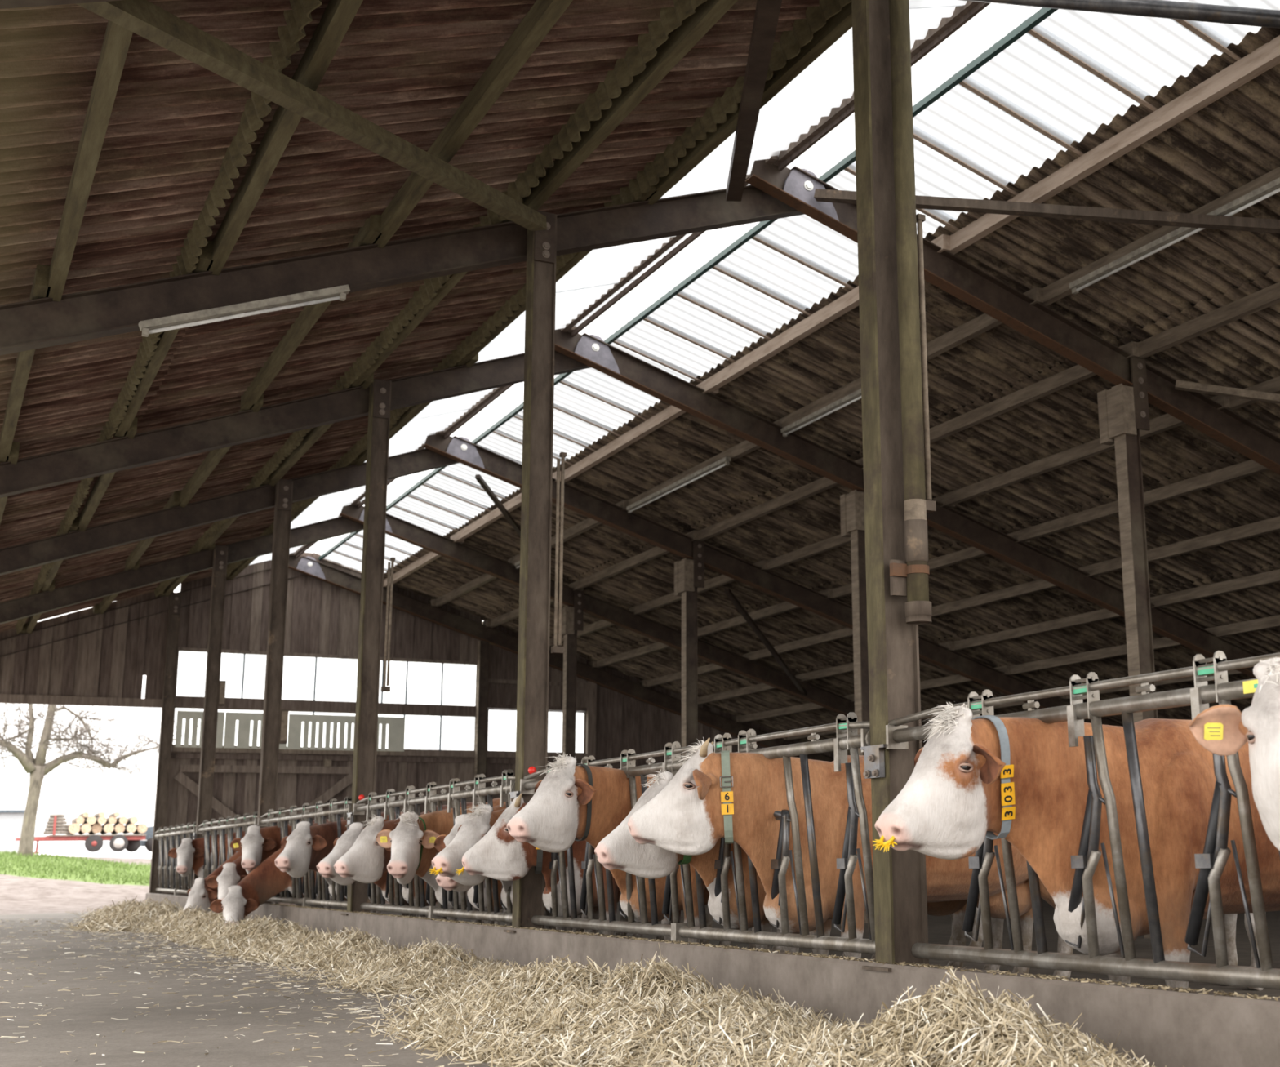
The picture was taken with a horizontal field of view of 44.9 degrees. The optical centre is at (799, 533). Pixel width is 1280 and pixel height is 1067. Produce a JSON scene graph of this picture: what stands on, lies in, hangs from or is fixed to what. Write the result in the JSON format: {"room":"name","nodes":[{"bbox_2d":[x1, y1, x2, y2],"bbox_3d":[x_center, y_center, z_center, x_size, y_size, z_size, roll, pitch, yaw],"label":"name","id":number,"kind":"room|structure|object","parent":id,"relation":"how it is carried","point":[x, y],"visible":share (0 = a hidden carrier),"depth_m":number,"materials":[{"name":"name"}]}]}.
{"room":"farm building","nodes":[
{"label":"farm building","id":0,"kind":"room"},
{"bbox_2d":[0,851,389,914],"bbox_3d":[-69.909,28.034,128.276,80.000,1.623,234.850,6,-14,-29],"label":"ground","id":1,"kind":"structure","parent":0,"point":[19,895],"depth_m":32.86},
{"bbox_2d":[0,809,24,852],"bbox_3d":[-35.055,12.008,59.547,9.400,2.420,4.400,6,-14,-29],"label":"farm building","id":2,"kind":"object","parent":1,"relation":"on","point":[11,820],"visible":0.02,"depth_m":59.80,"materials":[{"name":"white stone"}]},
{"bbox_2d":[0,848,151,885],"bbox_3d":[-19.346,8.624,40.287,8.231,1.320,13.645,6,-14,-29],"label":"grass strip","id":3,"kind":"object","parent":1,"relation":"on","point":[66,870],"visible":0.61,"depth_m":39.99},
{"bbox_2d":[15,816,146,853],"bbox_3d":[-25.599,10.730,54.688,4.100,1.270,2.065,6,-14,-29],"label":"trailer","id":4,"kind":"object","parent":1,"relation":"on","point":[93,842],"visible":0.96,"depth_m":53.99,"materials":[{"name":"red paint"}]},
{"bbox_2d":[0,702,199,856],"bbox_3d":[-21.663,6.101,46.400,7.995,7.268,3.301,8,-15,-36],"label":"bare tree","id":5,"kind":"object","parent":1,"relation":"on","point":[37,767],"visible":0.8,"depth_m":45.80,"materials":[{"name":"brown plant"}]},
{"bbox_2d":[0,911,499,1066],"bbox_3d":[-5.761,3.487,12.045,5.480,0.100,35.200,6,-14,-29],"label":"floor","id":6,"kind":"structure","parent":0,"point":[52,1037],"depth_m":8.65,"materials":[{"name":"concrete"}]},
{"bbox_2d":[62,907,148,933],"bbox_3d":[-9.072,5.115,20.371,1.138,0.288,2.845,6,-14,-29],"label":"heap","id":7,"kind":"object","parent":6,"relation":"on","point":[108,923],"visible":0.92,"depth_m":19.85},
{"bbox_2d":[66,895,183,924],"bbox_3d":[-10.017,5.719,23.416,1.547,0.395,8.340,6,-14,-29],"label":"heap","id":8,"kind":"object","parent":6,"relation":"on","point":[150,909],"visible":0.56,"depth_m":22.11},
{"bbox_2d":[130,903,255,938],"bbox_3d":[-7.324,4.714,18.755,1.369,0.362,5.502,6,-14,-29],"label":"heap","id":9,"kind":"object","parent":6,"relation":"on","point":[195,918],"visible":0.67,"depth_m":18.42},
{"bbox_2d":[156,913,322,954],"bbox_3d":[-5.573,4.081,15.791,1.476,0.330,4.858,6,-14,-29],"label":"heap","id":10,"kind":"object","parent":6,"relation":"on","point":[216,936],"visible":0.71,"depth_m":15.42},
{"bbox_2d":[0,916,511,1066],"bbox_3d":[-6.455,3.869,14.075,4.388,0.058,24.530,6,-14,-29],"label":"litter","id":11,"kind":"object","parent":6,"relation":"on","point":[209,955],"visible":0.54,"depth_m":10.71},
{"bbox_2d":[206,925,412,978],"bbox_3d":[-4.012,3.491,13.050,1.453,0.307,4.469,6,-14,-29],"label":"heap","id":12,"kind":"object","parent":6,"relation":"on","point":[319,951],"visible":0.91,"depth_m":12.58,"materials":[{"name":"plant"}]},
{"bbox_2d":[278,936,542,1006],"bbox_3d":[-2.394,2.878,10.261,1.478,0.305,4.075,6,-14,-29],"label":"heap","id":13,"kind":"object","parent":6,"relation":"on","point":[425,969],"visible":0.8,"depth_m":10.03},
{"bbox_2d":[360,944,819,1023],"bbox_3d":[-1.198,2.338,8.008,1.693,0.415,2.696,6,-14,-29],"label":"heap","id":14,"kind":"object","parent":6,"relation":"on","point":[556,980],"visible":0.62,"depth_m":7.95,"materials":[{"name":"plant"}]},
{"bbox_2d":[349,982,866,1066],"bbox_3d":[-0.670,2.141,6.803,1.984,0.281,3.528,6,-14,-29],"label":"heap","id":15,"kind":"object","parent":6,"relation":"on","point":[615,1032],"visible":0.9,"depth_m":6.38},
{"bbox_2d":[145,893,1279,1066],"bbox_3d":[-3.294,3.563,13.491,0.250,0.365,35.250,6,-14,-29],"label":"curb","id":16,"kind":"object","parent":6,"relation":"on","point":[1171,1028],"depth_m":7.01,"materials":[{"name":"concrete"}]},
{"bbox_2d":[152,821,196,895],"bbox_3d":[-10.671,5.583,26.269,0.174,1.182,4.847,6,-14,-29],"label":"barrier","id":17,"kind":"object","parent":16,"relation":"on","point":[170,880],"visible":0.7,"depth_m":26.61,"materials":[{"name":"grey metal"}]},
{"bbox_2d":[192,545,227,885],"bbox_3d":[-9.454,2.962,24.610,0.280,5.623,0.220,6,-14,-29],"label":"steel column","id":18,"kind":"structure","parent":16,"relation":"on","point":[206,784],"depth_m":24.67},
{"bbox_2d":[0,515,363,624],"bbox_3d":[-10.767,0.774,24.514,8.122,3.201,0.150,6,-14,-29],"label":"rafter","id":19,"kind":"object","parent":18,"relation":"on","point":[131,579],"visible":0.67,"depth_m":24.77,"materials":[{"name":"brown paint"}]},
{"bbox_2d":[195,811,257,878],"bbox_3d":[-8.204,4.654,22.021,0.174,1.182,4.847,6,-14,-29],"label":"barrier","id":20,"kind":"object","parent":16,"relation":"on","point":[206,831],"visible":0.52,"depth_m":22.48,"materials":[{"name":"grey metal"}]},
{"bbox_2d":[257,479,293,903],"bbox_3d":[-6.986,2.033,20.362,0.280,5.623,0.220,6,-14,-29],"label":"steel column","id":21,"kind":"structure","parent":16,"relation":"on","point":[267,798],"depth_m":20.43,"materials":[{"name":"metal"}]},
{"bbox_2d":[0,448,458,575],"bbox_3d":[-8.299,-0.156,20.266,8.122,3.201,0.150,6,-14,-29],"label":"rafter","id":22,"kind":"object","parent":21,"relation":"on","point":[27,555],"visible":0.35,"depth_m":20.42,"materials":[{"name":"brown paint"}]},
{"bbox_2d":[257,795,351,907],"bbox_3d":[-5.736,3.724,17.773,0.174,1.182,4.847,6,-14,-29],"label":"barrier","id":23,"kind":"object","parent":16,"relation":"on","point":[305,888],"visible":0.52,"depth_m":17.49,"materials":[{"name":"grey metal"}]},
{"bbox_2d":[340,378,391,915],"bbox_3d":[-4.518,1.103,16.114,0.280,5.623,0.220,6,-14,-29],"label":"steel column","id":24,"kind":"structure","parent":16,"relation":"on","point":[364,770],"depth_m":16.14,"materials":[{"name":"metal"}]},
{"bbox_2d":[0,350,591,497],"bbox_3d":[-5.831,-1.085,16.018,8.122,3.201,0.150,6,-14,-29],"label":"rafter","id":25,"kind":"object","parent":24,"relation":"on","point":[37,472],"visible":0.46,"depth_m":16.04,"materials":[{"name":"brown paint"}]},
{"bbox_2d":[381,557,395,692],"bbox_3d":[-4.327,0.952,16.155,0.085,1.420,0.055,6,-14,-29],"label":"conduit","id":26,"kind":"object","parent":24,"relation":"attached to","point":[384,688],"visible":1,"depth_m":16.14,"materials":[{"name":"metal"}]},
{"bbox_2d":[353,768,515,922],"bbox_3d":[-3.237,2.783,13.472,0.174,1.182,4.971,6,-14,-29],"label":"barrier","id":27,"kind":"object","parent":16,"relation":"on","point":[480,791],"visible":0.55,"depth_m":13.25,"materials":[{"name":"grey metal"}]},
{"bbox_2d":[503,210,556,933],"bbox_3d":[-2.050,0.174,11.866,0.280,5.623,0.220,6,-14,-29],"label":"steel column","id":28,"kind":"structure","parent":16,"relation":"on","point":[534,619],"depth_m":11.87,"materials":[{"name":"metal"}]},
{"bbox_2d":[0,185,804,355],"bbox_3d":[-3.364,-2.015,11.770,8.122,3.201,0.150,6,-14,-29],"label":"rafter","id":29,"kind":"object","parent":28,"relation":"on","point":[43,322],"visible":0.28,"depth_m":11.79,"materials":[{"name":"brown paint"}]},
{"bbox_2d":[137,284,350,337],"bbox_3d":[-3.992,-1.618,11.107,1.427,0.604,0.075,6,-14,-29],"label":"lamp","id":30,"kind":"object","parent":29,"relation":"attached to","point":[145,326],"visible":1,"depth_m":11.06,"materials":[{"name":"white plastic"}]},
{"bbox_2d":[551,452,566,653],"bbox_3d":[-1.862,0.140,11.880,0.085,1.580,0.055,6,-14,-29],"label":"conduit","id":31,"kind":"object","parent":28,"relation":"attached to","point":[555,649],"visible":1,"depth_m":11.87,"materials":[{"name":"metal"}]},
{"bbox_2d":[520,711,888,954],"bbox_3d":[-0.769,1.854,9.224,0.174,1.182,4.971,6,-14,-29],"label":"barrier","id":32,"kind":"object","parent":16,"relation":"on","point":[746,741],"visible":0.7,"depth_m":8.32,"materials":[{"name":"grey metal"}]},
{"bbox_2d":[268,903,1279,1000],"bbox_3d":[-2.251,2.962,11.607,0.126,0.024,17.215,6,-14,-29],"label":"crumbs","id":33,"kind":"object","parent":16,"relation":"on","point":[1049,976],"visible":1,"depth_m":7.28,"materials":[{"name":"plant"}]},
{"bbox_2d":[851,0,931,971],"bbox_3d":[0.418,-0.756,7.618,0.280,5.623,0.220,6,-14,-29],"label":"steel column","id":34,"kind":"structure","parent":16,"relation":"on","point":[900,877],"depth_m":7.48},
{"bbox_2d":[0,0,124,8],"bbox_3d":[-0.895,-2.945,7.522,8.122,3.201,0.150,6,-14,-29],"label":"rafter","id":35,"kind":"object","parent":34,"relation":"on","point":[4,4],"visible":1,"depth_m":6.15,"materials":[{"name":"brown paint"}]},
{"bbox_2d":[0,20,133,524],"bbox_3d":[-6.633,-1.142,13.082,0.175,0.146,35.380,6,-14,-29],"label":"purlin","id":36,"kind":"structure","parent":35,"relation":"on","point":[49,282],"depth_m":9.06,"materials":[{"name":"wood"}]},
{"bbox_2d":[76,0,546,231],"bbox_3d":[-2.599,-2.389,9.165,0.130,1.461,6.022,-3,-12,10],"label":"brace","id":37,"kind":"object","parent":35,"relation":"attached to","point":[143,18],"visible":1,"depth_m":8.27,"materials":[{"name":"wood"}]},
{"bbox_2d":[92,0,573,613],"bbox_3d":[-4.733,-1.741,14.317,0.175,0.146,35.380,6,-14,-29],"label":"purlin","id":38,"kind":"structure","parent":35,"relation":"on","point":[378,229],"depth_m":10.99,"materials":[{"name":"wood"}]},
{"bbox_2d":[154,0,737,596],"bbox_3d":[-3.765,-2.046,14.945,0.175,0.146,35.380,6,-14,-29],"label":"purlin","id":39,"kind":"structure","parent":35,"relation":"on","point":[679,42],"depth_m":11.13,"materials":[{"name":"wood"}]},
{"bbox_2d":[726,0,782,201],"bbox_3d":[-0.368,-3.071,11.181,0.130,0.733,4.325,0,-12,-5],"label":"brace","id":40,"kind":"object","parent":39,"relation":"attached to","point":[767,11],"visible":1,"depth_m":10.62,"materials":[{"name":"brown paint"}]},
{"bbox_2d":[860,729,886,778],"bbox_3d":[0.382,1.027,7.207,0.140,0.236,0.200,6,-14,-29],"label":"bracket","id":41,"kind":"object","parent":34,"relation":"attached to","point":[874,757],"visible":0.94,"depth_m":7.16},
{"bbox_2d":[888,0,932,624],"bbox_3d":[0.507,-1.298,7.612,0.193,3.510,0.128,6,-14,-29],"label":"drainpipe","id":42,"kind":"object","parent":34,"relation":"attached to","point":[908,578],"visible":1,"depth_m":7.52,"materials":[{"name":"metal"}]},
{"bbox_2d":[915,213,936,513],"bbox_3d":[0.602,-0.861,7.633,0.085,1.540,0.055,6,-14,-29],"label":"conduit","id":43,"kind":"object","parent":34,"relation":"attached to","point":[931,505],"visible":0.54,"depth_m":7.62,"materials":[{"name":"metal"}]},
{"bbox_2d":[885,650,1279,989],"bbox_3d":[1.580,0.951,5.184,0.174,1.145,4.491,6,-14,-29],"label":"barrier","id":44,"kind":"object","parent":16,"relation":"on","point":[1211,863],"visible":0.85,"depth_m":5.79,"materials":[{"name":"grey metal"}]},
{"bbox_2d":[675,968,1184,1066],"bbox_3d":[0.498,1.737,5.309,1.492,0.416,2.420,6,-14,-29],"label":"heap","id":45,"kind":"object","parent":6,"relation":"on","point":[957,1033],"visible":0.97,"depth_m":5.27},
{"bbox_2d":[0,551,834,905],"bbox_3d":[-7.343,3.992,31.626,21.350,6.987,0.220,6,-14,-29],"label":"wall","id":46,"kind":"structure","parent":0,"point":[104,667],"depth_m":30.21,"materials":[{"name":"wood"}]},
{"bbox_2d":[0,556,314,657],"bbox_3d":[-13.235,1.703,28.762,8.122,3.201,0.150,6,-14,-29],"label":"rafter","id":47,"kind":"object","parent":46,"relation":"attached to","point":[313,557],"visible":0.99,"depth_m":29.02,"materials":[{"name":"brown paint"}]},
{"bbox_2d":[174,710,405,751],"bbox_3d":[-9.879,3.874,30.031,4.330,0.685,0.030,6,-14,-29],"label":"slatted fence","id":48,"kind":"object","parent":46,"relation":"attached to","point":[396,737],"visible":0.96,"depth_m":30.03,"materials":[{"name":"wood"}]},
{"bbox_2d":[171,706,475,751],"bbox_3d":[-9.316,3.910,30.551,5.920,0.750,0.040,6,-14,-29],"label":"window","id":49,"kind":"structure","parent":46,"relation":"in","point":[403,714],"depth_m":31.10,"materials":[{"name":"white wood"}]},
{"bbox_2d":[174,650,477,706],"bbox_3d":[-9.332,2.926,30.757,5.920,0.920,0.040,6,-14,-29],"label":"window","id":50,"kind":"structure","parent":46,"relation":"in","point":[244,655],"depth_m":30.87,"materials":[{"name":"white wood"}]},
{"bbox_2d":[0,0,967,631],"bbox_3d":[-5.728,-1.480,15.625,7.631,2.793,30.901,6,-14,-29],"label":"ceiling","id":51,"kind":"structure","parent":0,"point":[406,68],"depth_m":10.93,"materials":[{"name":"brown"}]},
{"bbox_2d":[15,0,322,634],"bbox_3d":[-7.838,-0.658,16.925,0.131,0.198,27.000,6,-14,-29],"label":"roof purlin","id":52,"kind":"object","parent":51,"relation":"attached to","point":[256,108],"visible":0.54,"depth_m":10.09,"materials":[{"name":"wood"}]},
{"bbox_2d":[20,0,363,633],"bbox_3d":[-5.752,-1.420,13.654,0.175,0.146,35.380,6,-14,-29],"label":"roof purlin","id":53,"kind":"structure","parent":51,"relation":"attached to","point":[338,16],"depth_m":9.91,"materials":[{"name":"wood"}]},
{"bbox_2d":[226,0,852,579],"bbox_3d":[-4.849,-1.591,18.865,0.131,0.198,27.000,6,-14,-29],"label":"roof purlin","id":54,"kind":"object","parent":51,"relation":"attached to","point":[789,45],"visible":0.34,"depth_m":12.36,"materials":[{"name":"wood"}]},
{"bbox_2d":[318,0,1279,755],"bbox_3d":[4.459,-0.082,19.529,13.373,4.164,34.500,6,-14,-29],"label":"ceiling","id":55,"kind":"structure","parent":0,"point":[1060,84],"depth_m":17.78,"materials":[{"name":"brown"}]},
{"bbox_2d":[475,474,520,537],"bbox_3d":[-4.654,-0.339,24.237,0.070,0.545,2.738,-2,-12,6],"label":"brace","id":56,"kind":"object","parent":55,"relation":"attached to","point":[478,477],"visible":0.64,"depth_m":23.87,"materials":[{"name":"brown paint"}]},
{"bbox_2d":[428,166,1279,607],"bbox_3d":[0.772,-1.700,17.506,0.170,0.146,35.380,6,-14,-29],"label":"purlin","id":57,"kind":"structure","parent":55,"relation":"attached to","point":[1060,289],"depth_m":16.03,"materials":[{"name":"wood"}]},
{"bbox_2d":[626,456,731,513],"bbox_3d":[-1.755,-0.655,21.694,0.075,0.100,3.300,6,-14,-29],"label":"lamp","id":58,"kind":"object","parent":57,"relation":"attached to","point":[724,461],"visible":1,"depth_m":21.50,"materials":[{"name":"white plastic"}]},
{"bbox_2d":[781,388,861,436],"bbox_3d":[0.466,-1.492,17.871,0.075,0.100,2.700,6,-14,-29],"label":"lamp","id":59,"kind":"object","parent":57,"relation":"attached to","point":[856,395],"visible":0.59,"depth_m":18.18,"materials":[{"name":"white plastic"}]},
{"bbox_2d":[549,376,1279,647],"bbox_3d":[2.853,-0.768,18.511,0.170,0.146,35.380,6,-14,-29],"label":"purlin","id":60,"kind":"structure","parent":55,"relation":"attached to","point":[1163,423],"depth_m":19.08,"materials":[{"name":"wood"}]},
{"bbox_2d":[588,459,1270,667],"bbox_3d":[3.902,-0.299,19.018,0.170,0.146,35.380,6,-14,-29],"label":"purlin","id":61,"kind":"structure","parent":55,"relation":"attached to","point":[1248,468],"depth_m":20.11,"materials":[{"name":"wood"}]},
{"bbox_2d":[639,515,1279,687],"bbox_3d":[4.952,0.171,19.525,0.170,0.146,35.380,6,-14,-29],"label":"purlin","id":62,"kind":"structure","parent":55,"relation":"attached to","point":[1271,525],"depth_m":22.29,"materials":[{"name":"wood"}]},
{"bbox_2d":[697,568,1279,704],"bbox_3d":[5.957,0.621,20.010,0.170,0.146,35.380,6,-14,-29],"label":"purlin","id":63,"kind":"structure","parent":55,"relation":"attached to","point":[1272,576],"depth_m":23.45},
{"bbox_2d":[732,614,1279,722],"bbox_3d":[6.963,1.071,20.496,0.170,0.146,35.380,6,-14,-29],"label":"purlin","id":64,"kind":"structure","parent":55,"relation":"attached to","point":[1223,631],"depth_m":25.09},
{"bbox_2d":[782,669,1243,740],"bbox_3d":[8.012,1.540,21.003,0.170,0.146,35.380,6,-14,-29],"label":"purlin","id":65,"kind":"structure","parent":55,"relation":"attached to","point":[1233,672],"depth_m":25.90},
{"bbox_2d":[1069,226,1204,293],"bbox_3d":[2.970,-2.419,13.558,0.075,0.132,1.729,6,-14,-29],"label":"lamp","id":66,"kind":"object","parent":55,"relation":"attached to","point":[1180,233],"depth_m":13.57,"materials":[{"name":"white plastic"}]},
{"bbox_2d":[1206,177,1279,216],"bbox_3d":[3.617,-2.671,12.446,0.075,0.116,0.796,6,-14,-29],"label":"lamp","id":67,"kind":"object","parent":55,"relation":"attached to","point":[1234,206],"depth_m":12.39,"materials":[{"name":"white plastic"}]},
{"bbox_3d":[8.214,-1.425,12.258,14.159,4.642,0.150,6,-14,-29],"label":"rafter","id":68,"kind":"object","parent":55,"relation":"attached to","visible":0},
{"bbox_2d":[288,0,990,558],"bbox_3d":[-1.759,-2.774,16.270,0.160,0.238,35.380,6,-14,-29],"label":"purlin","id":69,"kind":"structure","parent":68,"relation":"on","point":[959,12],"depth_m":13.90,"materials":[{"name":"wood"}]},
{"bbox_2d":[383,35,1279,587],"bbox_3d":[-0.164,-2.118,17.053,0.170,0.146,35.380,6,-14,-29],"label":"purlin","id":70,"kind":"structure","parent":68,"relation":"on","point":[1267,56],"depth_m":13.87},
{"bbox_2d":[482,281,1279,627],"bbox_3d":[1.804,-1.238,18.004,0.170,0.146,35.380,6,-14,-29],"label":"purlin","id":71,"kind":"structure","parent":68,"relation":"on","point":[1268,296],"depth_m":17.03,"materials":[{"name":"wood"}]},
{"bbox_2d":[959,0,1279,28],"bbox_3d":[2.371,-3.601,10.523,3.822,0.962,0.115,-3,-12,10],"label":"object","id":72,"kind":"object","parent":68,"relation":"attached to","point":[1229,15],"visible":1,"depth_m":10.45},
{"bbox_2d":[331,897,1279,996],"bbox_3d":[3.775,4.425,17.262,15.900,0.100,35.000,6,-14,-29],"label":"floor","id":73,"kind":"structure","parent":0,"point":[940,927],"depth_m":13.46,"materials":[{"name":"concrete"}]},
{"bbox_2d":[148,591,182,893],"bbox_3d":[-11.905,4.030,28.823,0.200,5.908,0.165,6,-14,-29],"label":"steel column","id":74,"kind":"structure","parent":73,"relation":"on","point":[175,598],"depth_m":28.86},
{"bbox_2d":[168,828,244,878],"bbox_3d":[-8.475,5.324,24.105,2.653,1.353,0.712,6,-14,-32],"label":"cow","id":75,"kind":"object","parent":73,"relation":"on","point":[189,855],"visible":0.14,"depth_m":23.75},
{"bbox_2d":[209,817,343,925],"bbox_3d":[-5.520,4.128,18.597,3.071,1.365,0.787,8,-15,-37],"label":"cow","id":76,"kind":"object","parent":73,"relation":"on","point":[266,880],"visible":0.16,"depth_m":18.08},
{"bbox_2d":[182,823,381,913],"bbox_3d":[-7.021,4.704,21.259,3.000,1.354,0.712,6,-14,-31],"label":"cow","id":77,"kind":"object","parent":73,"relation":"on","point":[200,894],"visible":0.06,"depth_m":20.42},
{"bbox_2d":[205,820,413,916],"bbox_3d":[-6.085,4.352,19.650,2.980,1.354,0.885,10,-16,-41],"label":"cow","id":78,"kind":"object","parent":73,"relation":"on","point":[232,873],"visible":0.07,"depth_m":18.70},
{"bbox_2d":[230,818,426,917],"bbox_3d":[-5.744,4.262,19.248,2.794,1.352,0.846,9,-15,-39],"label":"cow","id":79,"kind":"object","parent":73,"relation":"on","point":[258,844],"visible":0.18,"depth_m":18.52},
{"bbox_2d":[275,812,502,924],"bbox_3d":[-4.472,3.729,16.802,3.042,1.352,0.941,11,-16,-44],"label":"cow","id":80,"kind":"object","parent":73,"relation":"on","point":[306,846],"visible":0.15,"depth_m":15.91},
{"bbox_2d":[316,804,572,930],"bbox_3d":[-3.365,3.345,15.055,2.908,1.354,0.729,7,-14,-34],"label":"cow","id":81,"kind":"object","parent":73,"relation":"on","point":[341,845],"visible":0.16,"depth_m":14.27},
{"bbox_2d":[333,802,599,933],"bbox_3d":[-3.026,3.207,14.408,2.963,1.359,0.833,9,-15,-39],"label":"cow","id":82,"kind":"object","parent":73,"relation":"on","point":[366,860],"visible":0.16,"depth_m":13.52},
{"bbox_2d":[473,640,488,789],"bbox_3d":[-6.602,4.859,31.737,0.200,5.313,0.150,6,-14,-29],"label":"column","id":83,"kind":"structure","parent":73,"relation":"on","point":[482,696],"depth_m":31.95,"materials":[{"name":"brown paint"}]},
{"bbox_2d":[375,797,643,937],"bbox_3d":[-2.472,3.011,13.517,2.889,1.359,0.892,10,-16,-41],"label":"cow","id":84,"kind":"object","parent":73,"relation":"on","point":[411,842],"visible":0.24,"depth_m":12.77},
{"bbox_2d":[434,803,684,939],"bbox_3d":[-1.986,2.848,12.771,2.786,1.359,0.936,10,-16,-43],"label":"cow","id":85,"kind":"object","parent":73,"relation":"on","point":[442,841],"visible":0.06,"depth_m":11.98},
{"bbox_2d":[558,590,583,758],"bbox_3d":[-4.138,3.803,27.571,0.350,5.593,0.365,6,-14,-29],"label":"column","id":86,"kind":"structure","parent":73,"relation":"on","point":[572,616],"depth_m":27.76,"materials":[{"name":"brown paint"}]},
{"bbox_2d":[429,802,731,946],"bbox_3d":[-1.666,2.681,12.004,3.019,1.359,0.893,10,-16,-41],"label":"cow","id":87,"kind":"object","parent":73,"relation":"on","point":[446,863],"visible":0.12,"depth_m":11.08},
{"bbox_2d":[456,792,784,951],"bbox_3d":[-1.165,2.541,11.372,2.804,1.358,0.712,6,-14,-32],"label":"cow","id":88,"kind":"object","parent":73,"relation":"on","point":[498,855],"visible":0.13,"depth_m":10.79},
{"bbox_2d":[674,540,704,759],"bbox_3d":[-1.670,2.873,23.323,0.350,5.593,0.365,6,-14,-29],"label":"column","id":89,"kind":"structure","parent":73,"relation":"on","point":[689,574],"depth_m":23.50,"materials":[{"name":"brown paint"}]},
{"bbox_2d":[506,751,875,959],"bbox_3d":[-0.571,2.204,10.085,3.078,1.470,0.744,7,-14,-35],"label":"cow","id":90,"kind":"object","parent":73,"relation":"on","point":[572,801],"visible":0.28,"depth_m":9.46},
{"bbox_2d":[594,769,1004,970],"bbox_3d":[0.118,2.042,9.092,2.878,1.358,0.713,6,-14,-29],"label":"cow","id":91,"kind":"object","parent":73,"relation":"on","point":[619,850],"visible":0.18,"depth_m":8.65},
{"bbox_2d":[627,737,1072,977],"bbox_3d":[0.456,1.869,8.503,2.892,1.443,0.712,6,-14,-32],"label":"cow","id":92,"kind":"object","parent":73,"relation":"on","point":[732,796],"visible":0.41,"depth_m":8.13},
{"bbox_2d":[840,489,870,922],"bbox_3d":[0.798,1.944,19.075,0.350,5.593,0.365,6,-14,-29],"label":"column","id":93,"kind":"structure","parent":73,"relation":"on","point":[852,504],"depth_m":19.21,"materials":[{"name":"brown paint"}]},
{"bbox_2d":[872,701,1279,988],"bbox_3d":[1.591,1.441,6.442,2.995,1.400,0.712,5,-13,-27],"label":"cow","id":94,"kind":"object","parent":73,"relation":"on","point":[1020,780],"visible":0.7,"depth_m":6.09},
{"bbox_2d":[1097,356,1157,938],"bbox_3d":[3.266,1.014,14.827,0.350,5.593,0.365,6,-14,-29],"label":"column","id":95,"kind":"structure","parent":73,"relation":"on","point":[1122,410],"depth_m":15.00,"materials":[{"name":"brown paint"}]},
{"bbox_2d":[1202,912,1263,991],"bbox_3d":[2.719,2.029,9.242,3.230,1.353,0.714,1,-12,-9],"label":"cow","id":96,"kind":"object","parent":73,"relation":"on","point":[1230,919],"visible":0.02,"depth_m":9.21},
{"bbox_2d":[1187,657,1279,850],"bbox_3d":[2.367,1.179,5.233,2.864,1.392,0.755,8,-15,-35],"label":"cow","id":97,"kind":"object","parent":73,"relation":"on","point":[1223,730],"visible":1,"depth_m":4.56},
{"bbox_3d":[10.318,3.779,21.670,0.050,2.764,34.790,6,-14,-29],"label":"wall","id":98,"kind":"structure","parent":0,"visible":0},
{"bbox_2d":[288,555,834,761],"bbox_3d":[-4.126,3.223,33.498,14.159,4.642,0.150,6,-14,-29],"label":"rafter","id":99,"kind":"object","parent":98,"relation":"attached to","point":[308,566],"visible":0.79,"depth_m":32.49,"materials":[{"name":"brown paint"}]},
{"bbox_2d":[339,504,928,746],"bbox_3d":[-1.658,2.294,29.250,14.159,4.642,0.150,6,-14,-29],"label":"rafter","id":100,"kind":"object","parent":98,"relation":"attached to","point":[397,527],"visible":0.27,"depth_m":28.41,"materials":[{"name":"brown paint"}]},
{"bbox_2d":[724,587,807,695],"bbox_3d":[-0.523,2.064,27.641,0.080,1.253,5.744,-4,-12,13],"label":"brace","id":101,"kind":"object","parent":100,"relation":"attached to","point":[727,591],"visible":1,"depth_m":27.15,"materials":[{"name":"brown paint"}]},
{"bbox_2d":[422,434,1123,726],"bbox_3d":[0.810,1.364,25.002,14.159,4.642,0.150,6,-14,-29],"label":"rafter","id":102,"kind":"object","parent":98,"relation":"attached to","point":[461,450],"visible":0.82,"depth_m":23.98,"materials":[{"name":"brown paint"}]},
{"bbox_2d":[554,328,1258,678],"bbox_3d":[3.278,0.435,20.754,14.159,4.642,0.150,6,-14,-29],"label":"rafter","id":103,"kind":"object","parent":98,"relation":"attached to","point":[591,350],"visible":0.9,"depth_m":19.39,"materials":[{"name":"brown paint"}]},
{"bbox_2d":[745,159,1279,475],"bbox_3d":[5.746,-0.495,16.506,14.159,4.642,0.150,6,-14,-29],"label":"rafter","id":104,"kind":"object","parent":98,"relation":"attached to","point":[795,187],"visible":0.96,"depth_m":14.84,"materials":[{"name":"brown paint"}]},
{"bbox_2d":[813,188,1279,233],"bbox_3d":[2.231,-2.716,12.979,4.352,1.008,0.100,-4,-12,16],"label":"beam","id":105,"kind":"structure","parent":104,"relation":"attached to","point":[989,206],"depth_m":12.89,"materials":[{"name":"wood"}]},
{"bbox_2d":[1174,379,1279,404],"bbox_3d":[5.080,-1.260,15.027,2.707,0.700,0.090,-3,-12,12],"label":"brace","id":106,"kind":"object","parent":104,"relation":"attached to","point":[1180,384],"visible":1,"depth_m":15.21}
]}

